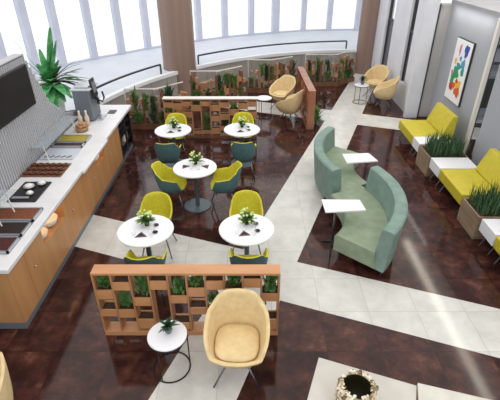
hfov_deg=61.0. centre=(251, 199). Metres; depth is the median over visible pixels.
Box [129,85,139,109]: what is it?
leafy plant
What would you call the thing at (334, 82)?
divider
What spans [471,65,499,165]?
wall
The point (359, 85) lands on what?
side table
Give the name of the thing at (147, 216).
flower arrangement
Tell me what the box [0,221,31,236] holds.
food tray
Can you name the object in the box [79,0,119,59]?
window
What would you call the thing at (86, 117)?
bottle
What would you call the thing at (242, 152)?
dining chair
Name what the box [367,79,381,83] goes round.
seat cushion
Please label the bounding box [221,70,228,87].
leafy plant
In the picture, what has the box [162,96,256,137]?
divider
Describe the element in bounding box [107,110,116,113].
plate
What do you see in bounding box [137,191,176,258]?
dining chair
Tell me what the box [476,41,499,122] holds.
shelving unit
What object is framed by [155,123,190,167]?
round table
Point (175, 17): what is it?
column
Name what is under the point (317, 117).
leafy plant
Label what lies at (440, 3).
trim
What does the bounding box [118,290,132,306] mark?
leafy plant
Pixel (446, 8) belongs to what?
wall
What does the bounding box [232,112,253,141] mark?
dining chair
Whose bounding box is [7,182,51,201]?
tray
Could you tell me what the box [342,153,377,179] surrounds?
table
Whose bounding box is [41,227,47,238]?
bowl
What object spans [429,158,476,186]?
table
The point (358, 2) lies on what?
window
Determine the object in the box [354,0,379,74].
column
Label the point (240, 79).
divider
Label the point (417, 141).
table
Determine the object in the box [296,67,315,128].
divider
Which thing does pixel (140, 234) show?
folded napkin
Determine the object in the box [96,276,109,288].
leafy plant
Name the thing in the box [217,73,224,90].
leafy plant
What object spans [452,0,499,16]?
trim
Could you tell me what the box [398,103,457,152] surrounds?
upholstered bench
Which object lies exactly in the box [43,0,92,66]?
window
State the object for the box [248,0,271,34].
window
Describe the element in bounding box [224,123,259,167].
round table
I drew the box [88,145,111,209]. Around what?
base cabinet
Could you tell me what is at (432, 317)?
floor
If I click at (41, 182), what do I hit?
round dish
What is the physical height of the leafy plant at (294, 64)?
0.552 m
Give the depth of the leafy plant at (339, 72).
13.39 m
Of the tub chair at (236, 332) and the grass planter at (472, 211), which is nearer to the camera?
the tub chair at (236, 332)
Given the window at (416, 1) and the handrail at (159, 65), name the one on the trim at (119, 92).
the handrail at (159, 65)
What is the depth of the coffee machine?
8.03 m
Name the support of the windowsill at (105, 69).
attached to the wall at (247, 65)
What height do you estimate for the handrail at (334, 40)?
0.300 m
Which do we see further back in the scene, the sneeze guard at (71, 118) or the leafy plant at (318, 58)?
the leafy plant at (318, 58)
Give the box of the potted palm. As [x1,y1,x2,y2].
[10,27,88,110]
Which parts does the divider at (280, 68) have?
wood post, wood post, wood post, wood post, wood post, wood post, wood post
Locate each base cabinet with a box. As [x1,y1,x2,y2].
[0,255,39,328]
[23,198,75,305]
[65,169,95,244]
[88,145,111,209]
[106,126,122,181]
[118,111,133,162]
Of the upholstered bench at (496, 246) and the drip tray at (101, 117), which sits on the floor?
the upholstered bench at (496, 246)
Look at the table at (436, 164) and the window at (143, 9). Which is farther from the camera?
the window at (143, 9)
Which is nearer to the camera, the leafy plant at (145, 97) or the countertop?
the countertop
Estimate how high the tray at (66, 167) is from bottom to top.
0.012 m
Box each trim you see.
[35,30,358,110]
[100,49,356,104]
[416,3,441,117]
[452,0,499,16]
[462,18,499,152]
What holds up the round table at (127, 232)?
on the floor
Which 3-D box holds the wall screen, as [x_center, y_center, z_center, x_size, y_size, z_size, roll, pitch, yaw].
[-3.403,-0.960,5.147,0.054,0.610,3.160,0,31,0]
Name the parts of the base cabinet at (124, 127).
post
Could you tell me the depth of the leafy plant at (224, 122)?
9.76 m
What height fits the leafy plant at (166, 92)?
0.562 m
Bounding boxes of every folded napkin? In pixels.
[135,232,146,237]
[239,230,249,235]
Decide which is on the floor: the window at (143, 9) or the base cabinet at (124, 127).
the base cabinet at (124, 127)
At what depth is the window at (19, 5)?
11.43 m
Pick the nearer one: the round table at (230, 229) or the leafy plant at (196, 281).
the leafy plant at (196, 281)
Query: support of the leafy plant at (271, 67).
on the divider at (280, 68)
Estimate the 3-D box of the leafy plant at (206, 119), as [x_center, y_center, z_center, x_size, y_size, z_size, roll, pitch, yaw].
[-1.042,-1.835,9.766,0.303,0.463,0.348,0,31,0]
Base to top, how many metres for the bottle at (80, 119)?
0.290 m
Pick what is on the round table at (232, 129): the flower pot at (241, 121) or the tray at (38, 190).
the flower pot at (241, 121)
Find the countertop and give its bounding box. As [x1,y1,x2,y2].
[0,105,130,273]
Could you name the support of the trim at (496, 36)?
attached to the wall at (478, 27)
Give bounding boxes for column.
[156,0,196,95]
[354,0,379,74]
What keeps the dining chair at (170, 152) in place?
on the floor
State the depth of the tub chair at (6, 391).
3.56 m
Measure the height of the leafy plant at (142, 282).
0.274 m
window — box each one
[0,31,35,73]
[12,0,61,73]
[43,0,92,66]
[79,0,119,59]
[109,0,146,54]
[138,0,197,49]
[193,0,223,41]
[220,0,248,37]
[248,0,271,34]
[271,0,300,32]
[300,0,325,30]
[326,0,353,30]
[353,0,361,29]
[381,0,393,65]
[401,0,418,81]
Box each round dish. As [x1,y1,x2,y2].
[23,183,34,188]
[26,190,33,195]
[37,180,45,185]
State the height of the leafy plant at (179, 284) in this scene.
0.252 m
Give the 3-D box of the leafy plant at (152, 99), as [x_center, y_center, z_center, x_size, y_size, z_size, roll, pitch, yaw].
[-2.398,-2.328,10.163,0.370,0.489,0.320,0,31,0]
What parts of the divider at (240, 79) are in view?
wood post, wood post, wood post, wood post, wood post, wood post, wood post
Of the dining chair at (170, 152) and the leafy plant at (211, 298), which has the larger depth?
the dining chair at (170, 152)
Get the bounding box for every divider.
[90,264,280,334]
[124,81,189,128]
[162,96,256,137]
[190,66,245,106]
[248,56,292,92]
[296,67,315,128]
[305,50,355,85]
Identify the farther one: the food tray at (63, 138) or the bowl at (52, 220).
the food tray at (63, 138)
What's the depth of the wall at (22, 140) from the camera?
6.49 m
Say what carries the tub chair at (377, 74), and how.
on the floor
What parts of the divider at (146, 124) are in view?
wood post, wood post, wood post, wood post, wood post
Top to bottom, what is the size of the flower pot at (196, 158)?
0.218 m
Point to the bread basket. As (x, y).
(85, 129)
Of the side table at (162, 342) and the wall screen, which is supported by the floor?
the side table at (162, 342)
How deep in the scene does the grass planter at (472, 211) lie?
6.52 m
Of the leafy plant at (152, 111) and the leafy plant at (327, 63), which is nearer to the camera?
the leafy plant at (152, 111)
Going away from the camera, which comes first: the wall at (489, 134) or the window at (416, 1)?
the wall at (489, 134)
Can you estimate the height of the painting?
1.340 m
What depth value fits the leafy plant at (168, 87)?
10.21 m
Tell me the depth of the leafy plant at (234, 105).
9.56 m
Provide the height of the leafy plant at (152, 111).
0.392 m
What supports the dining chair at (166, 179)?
on the floor
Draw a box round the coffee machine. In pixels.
[70,77,106,120]
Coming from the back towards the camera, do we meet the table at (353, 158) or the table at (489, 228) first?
the table at (353, 158)
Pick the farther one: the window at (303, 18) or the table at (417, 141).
the window at (303, 18)
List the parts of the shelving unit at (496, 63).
panel, shelf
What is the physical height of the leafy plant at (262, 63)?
0.507 m
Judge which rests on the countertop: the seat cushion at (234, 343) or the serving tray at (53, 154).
the serving tray at (53, 154)
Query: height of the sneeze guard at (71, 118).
0.279 m
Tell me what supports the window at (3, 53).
in the wall at (247, 65)
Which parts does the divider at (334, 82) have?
wood post, wood post, wood post, wood post, wood post, wood post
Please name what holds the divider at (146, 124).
on the floor
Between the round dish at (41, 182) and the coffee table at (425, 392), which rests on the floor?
the coffee table at (425, 392)
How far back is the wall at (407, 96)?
11.16 m
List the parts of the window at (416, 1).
pane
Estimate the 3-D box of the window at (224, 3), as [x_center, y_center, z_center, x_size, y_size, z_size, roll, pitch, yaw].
[-0.634,-8.288,15.663,1.155,4.250,0.200,-16,35,-24]
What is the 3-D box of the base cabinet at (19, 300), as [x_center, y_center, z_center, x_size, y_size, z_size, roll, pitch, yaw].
[-3.025,1.047,4.936,0.770,0.895,0.356,0,31,0]
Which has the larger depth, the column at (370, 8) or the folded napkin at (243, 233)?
the column at (370, 8)
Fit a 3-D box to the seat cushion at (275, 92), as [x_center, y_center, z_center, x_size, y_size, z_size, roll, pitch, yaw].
[0.808,-2.875,11.428,0.446,0.074,0.462,22,38,32]
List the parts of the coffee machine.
cup rail, plate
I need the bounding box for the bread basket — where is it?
[73,124,88,132]
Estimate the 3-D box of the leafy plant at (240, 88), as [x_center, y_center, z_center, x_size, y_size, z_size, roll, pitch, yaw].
[-0.354,-3.113,12.007,0.236,0.385,0.221,3,31,5]
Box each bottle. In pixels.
[77,111,82,122]
[84,110,89,125]
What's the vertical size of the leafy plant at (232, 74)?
0.466 m
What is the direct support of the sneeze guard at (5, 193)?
on the countertop
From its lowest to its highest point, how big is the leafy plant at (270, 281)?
0.235 m
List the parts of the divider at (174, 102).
board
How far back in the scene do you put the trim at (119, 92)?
13.12 m
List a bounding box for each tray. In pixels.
[0,207,42,221]
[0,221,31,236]
[0,236,20,253]
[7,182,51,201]
[20,163,70,176]
[39,149,80,159]
[51,142,84,147]
[55,135,91,142]
[96,114,106,119]
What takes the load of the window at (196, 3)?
in the wall at (247, 65)
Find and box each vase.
[335,369,378,399]
[359,76,367,84]
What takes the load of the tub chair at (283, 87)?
on the floor
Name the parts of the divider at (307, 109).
board, panel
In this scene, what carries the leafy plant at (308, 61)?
on the divider at (334, 82)
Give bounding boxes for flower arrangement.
[135,209,154,225]
[238,207,256,224]
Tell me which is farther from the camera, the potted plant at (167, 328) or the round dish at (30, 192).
the round dish at (30, 192)
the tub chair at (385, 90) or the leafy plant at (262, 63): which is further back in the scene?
the leafy plant at (262, 63)
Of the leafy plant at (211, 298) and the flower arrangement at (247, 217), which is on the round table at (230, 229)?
the flower arrangement at (247, 217)
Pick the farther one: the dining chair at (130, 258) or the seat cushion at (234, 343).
the dining chair at (130, 258)
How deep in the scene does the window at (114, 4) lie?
13.65 m
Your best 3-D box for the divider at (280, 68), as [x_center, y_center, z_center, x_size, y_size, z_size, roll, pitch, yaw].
[0.611,-3.765,12.818,1.520,0.960,0.417,-8,32,-13]
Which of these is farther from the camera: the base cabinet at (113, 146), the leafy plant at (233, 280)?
the base cabinet at (113, 146)
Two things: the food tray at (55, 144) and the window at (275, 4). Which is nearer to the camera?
the food tray at (55, 144)
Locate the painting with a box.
[444,36,476,106]
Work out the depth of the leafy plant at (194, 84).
11.53 m
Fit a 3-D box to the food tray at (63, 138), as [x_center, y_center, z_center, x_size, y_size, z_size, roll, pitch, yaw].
[-3.120,-1.069,7.425,0.520,0.035,0.310,0,31,0]
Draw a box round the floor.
[0,73,499,399]
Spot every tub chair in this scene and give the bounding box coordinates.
[0,352,12,399]
[203,288,269,388]
[269,75,295,108]
[275,89,303,125]
[363,64,388,99]
[373,76,399,110]
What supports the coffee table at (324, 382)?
on the floor
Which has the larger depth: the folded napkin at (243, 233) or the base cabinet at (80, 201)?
the base cabinet at (80, 201)
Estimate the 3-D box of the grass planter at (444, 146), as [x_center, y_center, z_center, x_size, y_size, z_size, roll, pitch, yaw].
[3.781,-0.955,8.334,0.823,0.799,0.685,0,31,0]
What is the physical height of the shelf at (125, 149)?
0.015 m
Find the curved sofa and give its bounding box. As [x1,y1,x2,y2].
[314,126,407,276]
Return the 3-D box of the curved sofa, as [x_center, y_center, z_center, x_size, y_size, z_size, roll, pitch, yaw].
[1.660,-0.182,7.042,1.120,0.815,3.694,0,31,0]
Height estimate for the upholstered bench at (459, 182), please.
0.845 m
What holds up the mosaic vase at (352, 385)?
on the coffee table at (324, 382)
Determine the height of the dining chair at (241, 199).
0.823 m
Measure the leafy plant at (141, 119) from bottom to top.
0.374 m
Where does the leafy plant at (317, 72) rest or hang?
on the divider at (334, 82)
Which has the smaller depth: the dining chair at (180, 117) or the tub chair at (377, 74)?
the dining chair at (180, 117)
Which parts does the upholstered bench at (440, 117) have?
seat, backrest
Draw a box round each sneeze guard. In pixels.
[0,193,14,225]
[42,118,75,161]
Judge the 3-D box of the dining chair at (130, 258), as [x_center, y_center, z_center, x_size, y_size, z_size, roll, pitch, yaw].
[-1.300,0.891,5.269,0.482,0.823,0.546,0,31,0]
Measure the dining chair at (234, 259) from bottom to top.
0.823 m
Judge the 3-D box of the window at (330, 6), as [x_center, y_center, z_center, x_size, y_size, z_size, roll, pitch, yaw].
[3.730,-9.030,16.888,1.198,4.250,0.200,-2,31,-3]
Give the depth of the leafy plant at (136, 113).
10.21 m
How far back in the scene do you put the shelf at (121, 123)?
8.79 m
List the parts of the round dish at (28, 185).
lid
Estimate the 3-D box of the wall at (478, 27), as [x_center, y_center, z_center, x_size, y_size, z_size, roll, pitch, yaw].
[4.620,-2.788,9.506,0.040,2.720,2.250,0,31,0]
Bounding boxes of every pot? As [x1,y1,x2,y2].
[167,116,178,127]
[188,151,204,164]
[237,116,248,127]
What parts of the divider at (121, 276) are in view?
panel, board, panel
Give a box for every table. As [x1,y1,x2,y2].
[117,215,173,284]
[147,320,190,383]
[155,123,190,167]
[173,158,216,212]
[219,214,273,279]
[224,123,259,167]
[257,95,271,118]
[307,358,416,399]
[321,199,365,246]
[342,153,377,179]
[352,83,368,103]
[412,137,438,155]
[417,383,489,399]
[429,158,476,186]
[479,219,499,254]
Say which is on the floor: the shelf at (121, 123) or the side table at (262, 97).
the side table at (262, 97)
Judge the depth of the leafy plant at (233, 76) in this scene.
11.79 m
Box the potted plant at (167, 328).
[158,316,179,333]
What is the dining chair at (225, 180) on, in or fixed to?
on the floor
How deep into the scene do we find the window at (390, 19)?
13.05 m
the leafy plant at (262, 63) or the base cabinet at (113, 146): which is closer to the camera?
the base cabinet at (113, 146)
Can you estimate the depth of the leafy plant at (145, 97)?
10.06 m
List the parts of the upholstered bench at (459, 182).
seat, backrest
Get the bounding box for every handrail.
[96,64,161,88]
[197,40,346,64]
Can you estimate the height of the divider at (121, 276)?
0.940 m
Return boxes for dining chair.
[123,249,171,305]
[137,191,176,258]
[151,161,189,214]
[154,143,180,163]
[164,113,189,158]
[210,161,241,214]
[229,190,262,254]
[229,248,267,303]
[231,142,255,180]
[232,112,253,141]
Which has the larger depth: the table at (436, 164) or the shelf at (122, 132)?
the shelf at (122, 132)
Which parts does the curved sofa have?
backrest, seat, seat, backrest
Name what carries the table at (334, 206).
on the floor
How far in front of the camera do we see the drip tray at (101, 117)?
8.34 m
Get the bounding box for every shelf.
[118,117,128,130]
[119,126,129,138]
[122,142,131,155]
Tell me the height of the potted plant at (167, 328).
0.182 m
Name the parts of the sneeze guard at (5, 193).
post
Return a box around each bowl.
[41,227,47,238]
[44,213,57,227]
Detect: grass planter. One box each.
[415,128,471,176]
[457,180,499,238]
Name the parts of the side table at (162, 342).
leg, leg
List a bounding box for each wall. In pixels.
[0,53,77,197]
[103,52,355,117]
[371,0,440,117]
[418,3,452,116]
[428,4,499,147]
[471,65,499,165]
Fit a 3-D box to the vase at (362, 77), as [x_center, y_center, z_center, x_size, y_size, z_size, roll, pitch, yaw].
[3.103,-3.376,11.873,0.279,0.256,0.236,0,31,0]
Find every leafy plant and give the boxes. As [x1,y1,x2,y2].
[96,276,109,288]
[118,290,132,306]
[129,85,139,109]
[131,108,138,122]
[133,276,148,296]
[136,109,144,122]
[140,92,151,109]
[146,95,155,112]
[149,109,157,122]
[159,88,171,103]
[165,84,174,95]
[169,276,185,294]
[188,81,197,91]
[189,276,203,286]
[202,111,212,129]
[208,290,218,302]
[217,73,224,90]
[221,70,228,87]
[222,120,227,125]
[227,276,241,286]
[228,73,234,87]
[230,102,236,108]
[231,75,238,89]
[237,84,242,95]
[248,77,254,87]
[258,61,266,76]
[262,63,270,80]
[262,276,276,291]
[266,64,275,79]
[289,59,296,75]
[307,59,311,71]
[313,70,319,81]
[314,102,325,124]
[315,56,324,70]
[324,70,330,80]
[325,58,331,71]
[337,69,342,80]
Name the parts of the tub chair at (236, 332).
leg, leg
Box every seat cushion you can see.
[215,324,258,362]
[273,90,287,95]
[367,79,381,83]
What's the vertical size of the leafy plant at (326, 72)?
0.385 m
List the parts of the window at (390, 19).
pane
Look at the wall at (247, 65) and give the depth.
13.53 m
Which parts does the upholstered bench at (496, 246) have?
seat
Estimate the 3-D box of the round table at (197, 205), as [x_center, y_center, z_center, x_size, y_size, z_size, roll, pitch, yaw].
[-0.940,-0.223,7.172,0.720,0.750,0.720,0,31,0]
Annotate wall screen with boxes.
[0,64,35,129]
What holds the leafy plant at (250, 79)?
on the divider at (280, 68)
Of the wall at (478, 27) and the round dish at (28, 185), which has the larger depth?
the wall at (478, 27)
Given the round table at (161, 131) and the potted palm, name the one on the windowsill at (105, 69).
the potted palm
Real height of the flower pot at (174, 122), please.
0.218 m
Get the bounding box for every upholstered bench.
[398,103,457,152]
[439,148,499,213]
[493,236,499,264]
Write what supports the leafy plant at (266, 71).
on the divider at (280, 68)
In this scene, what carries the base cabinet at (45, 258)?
on the floor
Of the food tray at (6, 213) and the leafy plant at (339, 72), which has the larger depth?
the leafy plant at (339, 72)
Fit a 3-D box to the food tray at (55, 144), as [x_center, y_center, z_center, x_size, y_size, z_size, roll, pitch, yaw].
[-3.120,-0.932,7.198,0.520,0.035,0.160,0,31,0]
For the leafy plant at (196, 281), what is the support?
on the divider at (121, 276)

